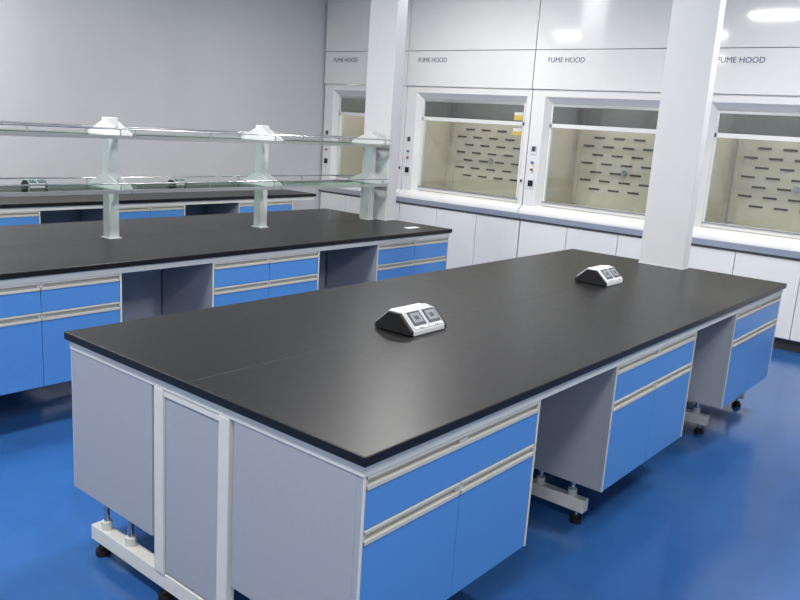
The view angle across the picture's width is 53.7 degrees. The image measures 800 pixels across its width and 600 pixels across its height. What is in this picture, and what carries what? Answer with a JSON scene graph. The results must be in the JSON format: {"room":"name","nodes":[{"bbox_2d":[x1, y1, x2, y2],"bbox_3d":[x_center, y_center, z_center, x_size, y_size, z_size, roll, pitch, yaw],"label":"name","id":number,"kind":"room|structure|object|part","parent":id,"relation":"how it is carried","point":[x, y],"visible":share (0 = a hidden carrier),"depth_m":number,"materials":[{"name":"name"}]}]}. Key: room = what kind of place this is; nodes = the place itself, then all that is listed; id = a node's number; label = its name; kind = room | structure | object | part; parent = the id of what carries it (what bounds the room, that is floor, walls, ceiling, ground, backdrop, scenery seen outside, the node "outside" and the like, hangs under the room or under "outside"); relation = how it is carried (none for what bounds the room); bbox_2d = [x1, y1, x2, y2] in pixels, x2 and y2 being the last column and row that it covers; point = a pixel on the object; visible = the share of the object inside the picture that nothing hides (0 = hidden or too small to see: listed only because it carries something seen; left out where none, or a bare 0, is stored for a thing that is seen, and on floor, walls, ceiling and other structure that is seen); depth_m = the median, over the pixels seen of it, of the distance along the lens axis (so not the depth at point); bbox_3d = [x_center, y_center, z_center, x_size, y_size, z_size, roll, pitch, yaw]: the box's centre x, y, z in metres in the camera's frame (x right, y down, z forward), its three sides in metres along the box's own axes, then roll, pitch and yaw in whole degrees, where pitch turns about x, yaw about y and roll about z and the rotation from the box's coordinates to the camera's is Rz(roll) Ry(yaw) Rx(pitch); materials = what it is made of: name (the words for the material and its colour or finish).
{"room":"chemistry laboratory","nodes":[
{"label":"chemistry laboratory","id":0,"kind":"room"},
{"bbox_2d":[0,0,327,209],"bbox_3d":[-3.846,-1.671,6.491,0.100,3.300,10.750,14,16,38],"label":"wall","id":1,"kind":"structure","parent":0,"point":[219,65],"depth_m":8.04,"materials":[{"name":"white paint"}]},
{"bbox_2d":[0,288,799,599],"bbox_3d":[-0.008,0.946,3.692,10.400,0.100,10.750,14,16,38],"label":"floor","id":2,"kind":"structure","parent":0,"point":[714,514],"depth_m":3.44,"materials":[{"name":"blue plastic"}]},
{"bbox_2d":[0,184,315,225],"bbox_3d":[-3.082,-0.511,7.063,0.760,0.890,5.700,14,16,38],"label":"bench","id":3,"kind":"object","parent":2,"relation":"on","point":[25,210],"visible":0.27,"depth_m":7.40,"materials":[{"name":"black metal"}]},
{"bbox_2d":[21,179,47,187],"bbox_3d":[-2.162,-0.691,4.675,0.098,0.049,0.120,14,16,38],"label":"power socket","id":4,"kind":"object","parent":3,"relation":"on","point":[25,181],"visible":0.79,"depth_m":4.64,"materials":[{"name":"white plastic"}]},
{"bbox_3d":[-3.069,-0.503,7.053,0.695,0.760,5.660,14,16,38],"label":"steel frame","id":5,"kind":"part","parent":3,"relation":"part of","materials":[{"name":"white metal"}]},
{"bbox_2d":[0,184,315,207],"bbox_3d":[-3.056,-0.911,6.974,0.760,0.070,5.700,14,16,38],"label":"countertop","id":6,"kind":"structure","parent":3,"relation":"on","point":[62,200],"depth_m":7.49,"materials":[{"name":"black stone"}]},
{"bbox_2d":[168,178,185,184],"bbox_3d":[-1.529,-0.812,5.426,0.085,0.040,0.100,14,16,38],"label":"power socket","id":7,"kind":"object","parent":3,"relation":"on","point":[171,179],"visible":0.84,"depth_m":5.40,"materials":[{"name":"white plastic"}]},
{"bbox_2d":[0,208,451,395],"bbox_3d":[-1.425,-0.066,5.636,1.500,0.850,3.943,14,16,38],"label":"bench","id":8,"kind":"object","parent":2,"relation":"on","point":[56,278],"visible":0.73,"depth_m":4.98,"materials":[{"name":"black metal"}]},
{"bbox_2d":[0,117,390,238],"bbox_3d":[-1.426,-0.835,5.401,0.418,0.750,3.730,14,16,38],"label":"shelf","id":9,"kind":"object","parent":8,"relation":"on","point":[109,129],"visible":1,"depth_m":5.30,"materials":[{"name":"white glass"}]},
{"bbox_3d":[-1.424,-0.081,5.633,1.472,0.760,3.917,14,16,38],"label":"steel frame","id":10,"kind":"part","parent":8,"relation":"part of","materials":[{"name":"metal"}]},
{"bbox_2d":[0,208,451,279],"bbox_3d":[-1.399,-0.466,5.548,1.500,0.030,3.943,14,16,38],"label":"countertop","id":11,"kind":"structure","parent":8,"relation":"on","point":[30,259],"depth_m":5.21,"materials":[{"name":"black stone"}]},
{"bbox_2d":[359,0,407,219],"bbox_3d":[-0.126,-1.914,6.710,0.304,2.449,0.130,14,16,38],"label":"column","id":12,"kind":"structure","parent":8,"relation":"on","point":[388,18],"depth_m":6.67,"materials":[{"name":"white paint"}]},
{"bbox_2d":[317,0,411,219],"bbox_3d":[-0.219,-2.143,9.688,1.302,3.298,0.845,14,16,38],"label":"fume hood","id":13,"kind":"object","parent":2,"relation":"on","point":[348,21],"visible":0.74,"depth_m":9.55,"materials":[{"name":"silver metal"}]},
{"bbox_3d":[-0.349,-2.302,9.404,0.972,0.165,0.004,14,16,38],"label":"transom glass","id":14,"kind":"part","parent":13,"relation":"part of","materials":[{"name":"clear glass"}]},
{"bbox_3d":[-0.473,-1.348,9.612,1.302,0.150,0.205,14,16,38],"label":"aerofoil sill","id":15,"kind":"part","parent":13,"relation":"part of","materials":[{"name":"white metal"}]},
{"bbox_3d":[-0.412,-1.975,9.499,1.302,1.168,0.140,14,16,38],"label":"frame","id":16,"kind":"part","parent":13,"relation":"part of","materials":[{"name":"white metal"}]},
{"bbox_3d":[-0.376,-1.915,9.488,1.012,1.011,0.045,14,16,38],"label":"sash frame","id":17,"kind":"part","parent":13,"relation":"part of","materials":[{"name":"metal"}]},
{"bbox_2d":[64,249,786,599],"bbox_3d":[0.572,0.420,4.034,1.502,0.850,3.943,14,16,38],"label":"bench","id":18,"kind":"object","parent":2,"relation":"on","point":[298,446],"visible":0.98,"depth_m":2.71,"materials":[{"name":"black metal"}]},
{"bbox_2d":[375,303,445,335],"bbox_3d":[0.062,0.113,3.092,0.332,0.088,0.462,14,16,38],"label":"power socket","id":19,"kind":"object","parent":18,"relation":"on","point":[416,319],"visible":1,"depth_m":3.04,"materials":[{"name":"white plastic"}]},
{"bbox_2d":[64,249,786,467],"bbox_3d":[0.598,0.021,3.945,1.502,0.030,3.943,14,16,38],"label":"countertop","id":20,"kind":"structure","parent":18,"relation":"on","point":[367,402],"depth_m":3.02,"materials":[{"name":"black stone"}]},
{"bbox_2d":[575,265,623,286],"bbox_3d":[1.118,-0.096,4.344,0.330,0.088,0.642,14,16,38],"label":"power socket","id":21,"kind":"object","parent":18,"relation":"on","point":[602,275],"visible":1,"depth_m":4.27,"materials":[{"name":"white plastic"}]},
{"bbox_2d":[638,261,687,269],"bbox_3d":[1.782,-0.237,5.361,0.310,0.010,0.106,14,16,38],"label":"seal","id":22,"kind":"object","parent":18,"relation":"on","point":[638,261],"visible":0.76,"depth_m":5.31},
{"bbox_2d":[639,0,725,268],"bbox_3d":[1.860,-1.426,5.097,0.304,2.449,0.100,14,16,38],"label":"column","id":23,"kind":"structure","parent":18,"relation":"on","point":[695,30],"depth_m":5.12,"materials":[{"name":"white paint"}]},
{"bbox_2d":[397,0,540,268],"bbox_3d":[0.907,-1.869,8.784,1.622,3.298,0.845,14,16,38],"label":"fume hood","id":24,"kind":"object","parent":2,"relation":"on","point":[470,73],"visible":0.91,"depth_m":8.58,"materials":[{"name":"silver metal"}]},
{"bbox_3d":[0.653,-1.074,8.708,1.622,0.150,0.205,14,16,38],"label":"aerofoil sill","id":25,"kind":"part","parent":24,"relation":"part of","materials":[{"name":"white metal"}]},
{"bbox_3d":[0.715,-1.701,8.595,1.622,1.168,0.140,14,16,38],"label":"frame","id":26,"kind":"part","parent":24,"relation":"part of","materials":[{"name":"white metal"}]},
{"bbox_3d":[0.751,-1.641,8.584,1.332,1.011,0.045,14,16,38],"label":"sash frame","id":27,"kind":"part","parent":24,"relation":"part of","materials":[{"name":"metal"}]},
{"bbox_3d":[0.777,-2.028,8.500,1.292,0.165,0.004,14,16,38],"label":"transom glass","id":28,"kind":"part","parent":24,"relation":"part of","materials":[{"name":"clear glass"}]},
{"bbox_2d":[517,0,672,258],"bbox_3d":[2.156,-1.565,7.781,1.622,3.298,0.845,14,16,38],"label":"fume hood","id":29,"kind":"object","parent":2,"relation":"on","point":[600,64],"visible":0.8,"depth_m":7.70,"materials":[{"name":"silver metal"}]},
{"bbox_3d":[1.902,-0.770,7.706,1.622,0.150,0.205,14,16,38],"label":"aerofoil sill","id":30,"kind":"part","parent":29,"relation":"part of","materials":[{"name":"white metal"}]},
{"bbox_3d":[1.964,-1.397,7.592,1.622,1.168,0.140,14,16,38],"label":"frame","id":31,"kind":"part","parent":29,"relation":"part of","materials":[{"name":"white metal"}]},
{"bbox_3d":[2.000,-1.337,7.582,1.332,1.011,0.045,14,16,38],"label":"sash frame","id":32,"kind":"part","parent":29,"relation":"part of","materials":[{"name":"metal"}]},
{"bbox_3d":[2.026,-1.724,7.498,1.292,0.165,0.004,14,16,38],"label":"transom glass","id":33,"kind":"part","parent":29,"relation":"part of","materials":[{"name":"clear glass"}]},
{"bbox_2d":[688,0,799,352],"bbox_3d":[3.405,-1.261,6.779,1.622,3.298,0.845,14,16,38],"label":"fume hood","id":34,"kind":"object","parent":2,"relation":"on","point":[747,221],"visible":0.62,"depth_m":6.74,"materials":[{"name":"silver metal"}]},
{"bbox_3d":[3.151,-0.466,6.704,1.622,0.150,0.205,14,16,38],"label":"aerofoil sill","id":35,"kind":"part","parent":34,"relation":"part of","materials":[{"name":"white metal"}]},
{"bbox_3d":[3.212,-1.093,6.590,1.622,1.168,0.140,14,16,38],"label":"frame","id":36,"kind":"part","parent":34,"relation":"part of","materials":[{"name":"white metal"}]},
{"bbox_3d":[3.248,-1.033,6.580,1.332,1.011,0.045,14,16,38],"label":"sash frame","id":37,"kind":"part","parent":34,"relation":"part of","materials":[{"name":"metal"}]},
{"bbox_3d":[3.275,-1.420,6.496,1.292,0.165,0.004,14,16,38],"label":"transom glass","id":38,"kind":"part","parent":34,"relation":"part of","materials":[{"name":"clear glass"}]}
]}

